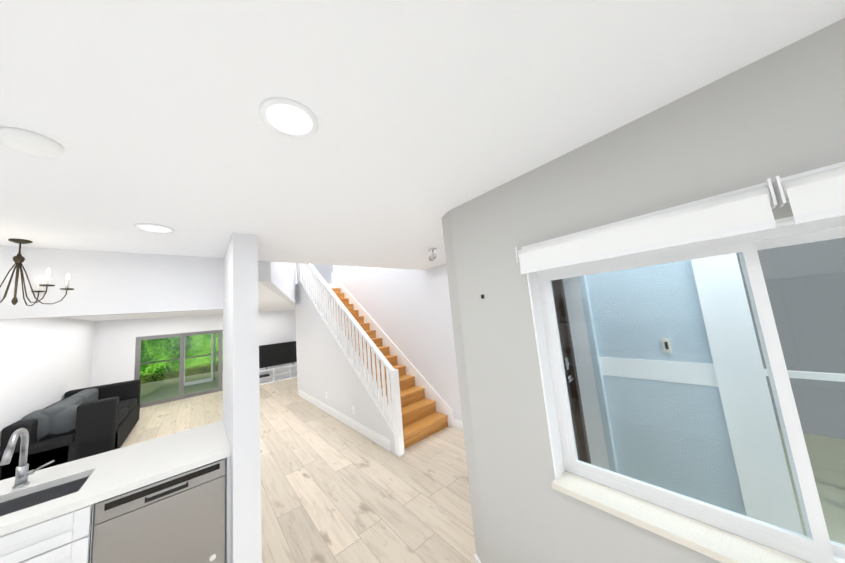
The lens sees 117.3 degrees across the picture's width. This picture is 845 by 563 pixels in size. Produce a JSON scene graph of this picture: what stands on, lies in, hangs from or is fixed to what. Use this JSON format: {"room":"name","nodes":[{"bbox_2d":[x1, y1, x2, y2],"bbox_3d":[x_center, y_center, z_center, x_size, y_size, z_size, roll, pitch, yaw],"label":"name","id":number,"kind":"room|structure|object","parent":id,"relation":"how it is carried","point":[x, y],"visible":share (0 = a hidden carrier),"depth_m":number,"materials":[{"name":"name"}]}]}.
{"room":"kitchen","nodes":[
{"label":"kitchen","id":0,"kind":"room"},
{"bbox_2d":[0,246,219,440],"bbox_3d":[-2.743,-0.374,2.090,2.430,5.300,0.190,1,-9,-41],"label":"wall","id":1,"kind":"structure","parent":0,"point":[50,354],"depth_m":2.55,"materials":[{"name":"white paint"}]},
{"bbox_2d":[134,330,222,407],"bbox_3d":[-6.496,2.387,7.572,2.650,1.820,0.080,1,-9,-41],"label":"sliding door","id":2,"kind":"structure","parent":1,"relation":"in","point":[138,355],"depth_m":7.26,"materials":[{"name":"clear glass"}]},
{"bbox_2d":[220,232,263,562],"bbox_3d":[-1.669,-0.440,2.350,0.170,5.300,0.840,1,-9,-41],"label":"wall","id":3,"kind":"structure","parent":0,"point":[241,322],"depth_m":1.89,"materials":[{"name":"white paint"}]},
{"bbox_2d":[120,377,475,562],"bbox_3d":[-1.570,2.297,2.480,5.250,0.100,14.140,1,-9,-41],"label":"floor","id":4,"kind":"structure","parent":0,"point":[334,490],"depth_m":2.76,"materials":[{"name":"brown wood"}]},
{"bbox_2d":[0,503,95,562],"bbox_3d":[-2.417,1.849,1.305,1.010,0.655,0.622,1,-9,-41],"label":"base cabinet","id":5,"kind":"object","parent":4,"relation":"on","point":[67,537],"depth_m":1.38,"materials":[{"name":"white wood"}]},
{"bbox_2d":[0,379,140,480],"bbox_3d":[-5.766,2.404,4.433,0.970,0.905,2.300,1,-9,-41],"label":"sofa","id":6,"kind":"object","parent":4,"relation":"on","point":[76,424],"visible":0.92,"depth_m":3.75,"materials":[{"name":"black fabric"}]},
{"bbox_2d":[92,458,225,562],"bbox_3d":[-1.804,1.751,1.837,0.598,0.868,0.616,1,-9,-41],"label":"dishwasher","id":7,"kind":"object","parent":4,"relation":"on","point":[180,518],"visible":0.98,"depth_m":1.64,"materials":[{"name":"grey metal"}]},
{"bbox_2d":[225,457,227,539],"bbox_3d":[-2.465,1.809,1.843,1.643,0.872,0.230,1,-9,-41],"label":"base cabinet","id":8,"kind":"object","parent":4,"relation":"on","point":[226,524],"depth_m":1.87,"materials":[{"name":"white"}]},
{"bbox_2d":[259,363,296,384],"bbox_3d":[-4.732,3.058,8.589,1.500,0.420,0.420,1,-9,-41],"label":"tv stand","id":9,"kind":"object","parent":4,"relation":"on","point":[276,374],"visible":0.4,"depth_m":8.54,"materials":[{"name":"white wood"}]},
{"bbox_2d":[259,341,296,367],"bbox_3d":[-4.785,2.459,8.636,1.230,0.775,0.169,1,-9,-41],"label":"screen","id":10,"kind":"object","parent":9,"relation":"on","point":[277,354],"visible":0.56,"depth_m":8.57,"materials":[{"name":"black plastic"}]},
{"bbox_2d":[325,288,447,448],"bbox_3d":[-1.367,1.232,5.341,0.931,2.654,4.024,1,-9,-41],"label":"stairs","id":11,"kind":"structure","parent":4,"relation":"on","point":[422,418],"depth_m":4.21,"materials":[{"name":"brown wood"}]},
{"bbox_3d":[-2.258,1.563,-0.043,0.634,0.873,3.177,1,-9,-41],"label":"base cabinet","id":12,"kind":"object","parent":4,"relation":"on","visible":0},
{"bbox_2d":[0,421,224,502],"bbox_3d":[-2.690,1.344,1.665,2.226,0.040,0.340,1,-9,-41],"label":"countertop","id":13,"kind":"structure","parent":12,"relation":"on","point":[53,476],"depth_m":1.85,"materials":[{"name":"white stone"}]},
{"bbox_2d":[0,428,54,488],"bbox_3d":[-2.492,1.115,1.630,0.157,0.370,0.268,1,-9,-41],"label":"faucet","id":14,"kind":"object","parent":13,"relation":"on","point":[23,472],"visible":1,"depth_m":1.65,"materials":[{"name":"silver metal"}]},
{"bbox_2d":[0,441,230,535],"bbox_3d":[-2.288,1.252,1.205,2.226,0.040,0.180,1,-9,-41],"label":"countertop","id":15,"kind":"structure","parent":12,"relation":"on","point":[103,490],"depth_m":1.55,"materials":[{"name":"white stone"}]},
{"bbox_2d":[0,476,89,515],"bbox_3d":[-2.425,1.415,1.413,0.744,0.203,0.384,1,-9,-41],"label":"sink basin","id":16,"kind":"object","parent":15,"relation":"in","point":[32,499],"visible":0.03,"depth_m":1.65,"materials":[{"name":"silver metal"}]},
{"bbox_2d":[80,429,227,488],"bbox_3d":[-1.889,1.299,1.888,0.726,0.040,0.330,1,-9,-41],"label":"countertop","id":17,"kind":"structure","parent":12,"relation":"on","point":[115,472],"depth_m":1.88,"materials":[{"name":"white stone"}]},
{"bbox_2d":[296,284,335,294],"bbox_3d":[-3.822,0.433,8.136,1.020,0.300,3.100,1,-9,-41],"label":"floor","id":18,"kind":"structure","parent":0,"point":[332,285],"depth_m":7.21,"materials":[{"name":"white"}]},
{"bbox_2d":[333,265,378,281],"bbox_3d":[-1.358,-0.672,6.192,0.070,0.980,4.130,1,-9,-41],"label":"balustrade railing","id":19,"kind":"object","parent":18,"relation":"on","point":[348,274],"visible":0.23,"depth_m":6.82,"materials":[{"name":"white wood"}]},
{"bbox_2d":[295,280,394,452],"bbox_3d":[-1.852,1.103,5.137,0.068,2.947,4.470,1,-9,-41],"label":"wall","id":20,"kind":"structure","parent":0,"point":[323,365],"depth_m":5.02,"materials":[{"name":"white paint"}]},
{"bbox_2d":[296,263,404,456],"bbox_3d":[-1.794,0.624,5.079,0.092,3.870,4.215,1,-9,-41],"label":"balustrade railing","id":21,"kind":"object","parent":20,"relation":"on","point":[315,285],"visible":1,"depth_m":4.16,"materials":[{"name":"white wood"}]},
{"bbox_2d":[264,261,439,394],"bbox_3d":[-3.166,0.166,6.245,2.400,5.300,7.090,1,-9,-41],"label":"wall","id":22,"kind":"structure","parent":0,"point":[398,301],"depth_m":5.06,"materials":[{"name":"white paint"}]},
{"bbox_2d":[262,390,480,562],"bbox_3d":[-1.581,2.179,2.494,5.010,0.140,13.900,1,-9,-41],"label":"baseboard","id":23,"kind":"structure","parent":22,"relation":"attached to","point":[376,437],"depth_m":4.08,"materials":[{"name":"white wood"}]},
{"bbox_2d":[332,273,453,427],"bbox_3d":[-1.097,0.990,5.759,0.018,3.183,4.420,1,-9,-41],"label":"trim","id":24,"kind":"structure","parent":22,"relation":"attached to","point":[441,405],"depth_m":4.92,"materials":[{"name":"white wood"}]},
{"bbox_2d":[0,0,844,320],"bbox_3d":[-1.465,-1.610,3.285,6.740,3.200,14.400,1,-9,-41],"label":"ceiling","id":25,"kind":"structure","parent":0,"point":[430,114],"depth_m":0.89,"materials":[{"name":"white paint"}]},
{"bbox_2d":[0,127,63,157],"bbox_3d":[-1.397,-0.487,0.918,0.136,0.036,0.136,1,-9,-41],"label":"smoke detector","id":26,"kind":"object","parent":25,"relation":"attached to","point":[28,142],"visible":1,"depth_m":0.90,"materials":[{"name":"white plastic"}]},
{"bbox_2d":[0,238,73,305],"bbox_3d":[-2.731,-0.062,1.736,0.446,0.444,0.462,1,-9,-41],"label":"pendant chandelier","id":27,"kind":"object","parent":25,"relation":"hanging from","point":[18,259],"visible":1,"depth_m":1.74,"materials":[{"name":"brown metal"}]},
{"bbox_2d":[134,223,174,232],"bbox_3d":[-1.830,-0.361,1.764,0.194,0.007,0.194,1,-9,-41],"label":"recessed light","id":28,"kind":"object","parent":25,"relation":"in","point":[153,228],"visible":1,"depth_m":1.75,"materials":[{"name":"white plastic"}]},
{"bbox_2d":[259,97,318,138],"bbox_3d":[-0.480,-0.583,0.933,0.194,0.007,0.194,1,-9,-41],"label":"recessed light","id":29,"kind":"object","parent":25,"relation":"in","point":[289,118],"visible":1,"depth_m":0.92,"materials":[{"name":"white plastic"}]},
{"bbox_2d":[429,248,436,260],"bbox_3d":[0.125,-0.315,3.052,0.100,0.140,0.110,1,-9,-41],"label":"spotlight fixture","id":30,"kind":"object","parent":25,"relation":"attached to","point":[433,256],"visible":1,"depth_m":3.03,"materials":[{"name":"silver metal"}]},
{"bbox_2d":[428,264,461,420],"bbox_3d":[-1.318,1.237,6.114,0.120,2.820,9.370,1,-9,-41],"label":"wall","id":31,"kind":"structure","parent":0,"point":[438,287],"depth_m":4.12,"materials":[{"name":"white paint"}]},
{"bbox_2d":[562,277,609,469],"bbox_3d":[1.069,0.702,2.217,1.410,2.520,0.300,1,-9,-41],"label":"wall","id":32,"kind":"structure","parent":0,"point":[573,312],"depth_m":2.55,"materials":[{"name":"white"}]},
{"bbox_2d":[551,279,590,463],"bbox_3d":[1.172,0.934,2.316,0.974,2.066,0.118,1,-9,-41],"label":"entry door","id":33,"kind":"structure","parent":32,"relation":"in","point":[577,404],"depth_m":2.56,"materials":[{"name":"brown"}]},
{"bbox_2d":[442,18,844,562],"bbox_3d":[1.940,0.358,0.026,0.160,2.520,5.100,1,-9,-41],"label":"wall","id":34,"kind":"structure","parent":0,"point":[780,113],"depth_m":1.27,"materials":[{"name":"grey paint"}]},
{"bbox_2d":[551,471,807,562],"bbox_3d":[1.255,0.916,0.735,0.139,0.030,1.674,1,-9,-41],"label":"window sill","id":35,"kind":"structure","parent":34,"relation":"attached to","point":[719,545],"depth_m":1.01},
{"bbox_2d":[526,216,844,562],"bbox_3d":[1.231,0.354,0.844,0.156,1.110,1.640,1,-9,-41],"label":"kitchen window","id":36,"kind":"structure","parent":34,"relation":"in","point":[816,544],"depth_m":0.98,"materials":[{"name":"white"}]},
{"bbox_2d":[515,178,776,273],"bbox_3d":[0.830,-0.181,1.130,0.076,0.160,0.859,1,-9,-41],"label":"roller blind","id":37,"kind":"object","parent":36,"relation":"attached to","point":[740,211],"visible":1,"depth_m":0.98,"materials":[{"name":"white fabric"}]},
{"bbox_2d":[772,161,844,223],"bbox_3d":[1.378,-0.307,0.503,0.076,0.160,0.805,1,-9,-41],"label":"roller blind","id":38,"kind":"object","parent":34,"relation":"attached to","point":[814,195],"visible":1,"depth_m":0.74,"materials":[{"name":"white fabric"}]},
{"label":"outside","id":39,"kind":"structure","parent":0,"visible":0},
{"bbox_2d":[140,371,222,403],"bbox_3d":[-7.795,3.737,9.658,15.000,0.080,5.080,1,-9,-41],"label":"ground","id":40,"kind":"structure","parent":39,"point":[145,398],"depth_m":8.83,"materials":[{"name":"green plant"}]},
{"bbox_2d":[140,333,222,385],"bbox_3d":[-8.232,2.350,9.232,4.950,2.600,0.060,1,-9,-41],"label":"screen enclosure","id":41,"kind":"object","parent":40,"relation":"on","point":[212,378],"depth_m":9.29,"materials":[{"name":"grey metal"}]},
{"bbox_2d":[778,429,844,544],"bbox_3d":[4.727,1.430,-0.071,3.940,0.080,7.650,1,-9,-41],"label":"floor","id":42,"kind":"structure","parent":39,"point":[816,465],"depth_m":2.33,"materials":[{"name":"grey concrete"}]},
{"bbox_2d":[578,275,620,473],"bbox_3d":[1.216,0.291,2.192,1.590,3.300,0.050,1,-9,-41],"label":"wall","id":43,"kind":"structure","parent":42,"relation":"on","point":[582,280],"depth_m":2.48,"materials":[{"name":"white paint"}]},
{"bbox_2d":[586,253,803,534],"bbox_3d":[2.077,0.221,2.254,0.210,3.300,0.960,1,-9,-41],"label":"wall","id":44,"kind":"structure","parent":42,"relation":"on","point":[716,398],"depth_m":2.05,"materials":[{"name":"blue paint"}]},
{"bbox_2d":[764,369,844,381],"bbox_3d":[3.749,-0.005,1.222,0.050,3.200,2.820,1,-9,-41],"label":"screen","id":45,"kind":"object","parent":42,"relation":"on","point":[840,377],"depth_m":1.99,"materials":[{"name":"white"}]},
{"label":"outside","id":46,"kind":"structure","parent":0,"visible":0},
{"bbox_2d":[140,333,222,384],"bbox_3d":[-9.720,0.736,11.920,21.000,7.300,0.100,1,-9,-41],"label":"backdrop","id":47,"kind":"structure","parent":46,"point":[153,345],"depth_m":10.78,"materials":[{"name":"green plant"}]},
{"bbox_2d":[736,238,844,439],"bbox_3d":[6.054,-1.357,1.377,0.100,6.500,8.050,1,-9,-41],"label":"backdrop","id":48,"kind":"structure","parent":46,"point":[815,260],"depth_m":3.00,"materials":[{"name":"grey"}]}
]}

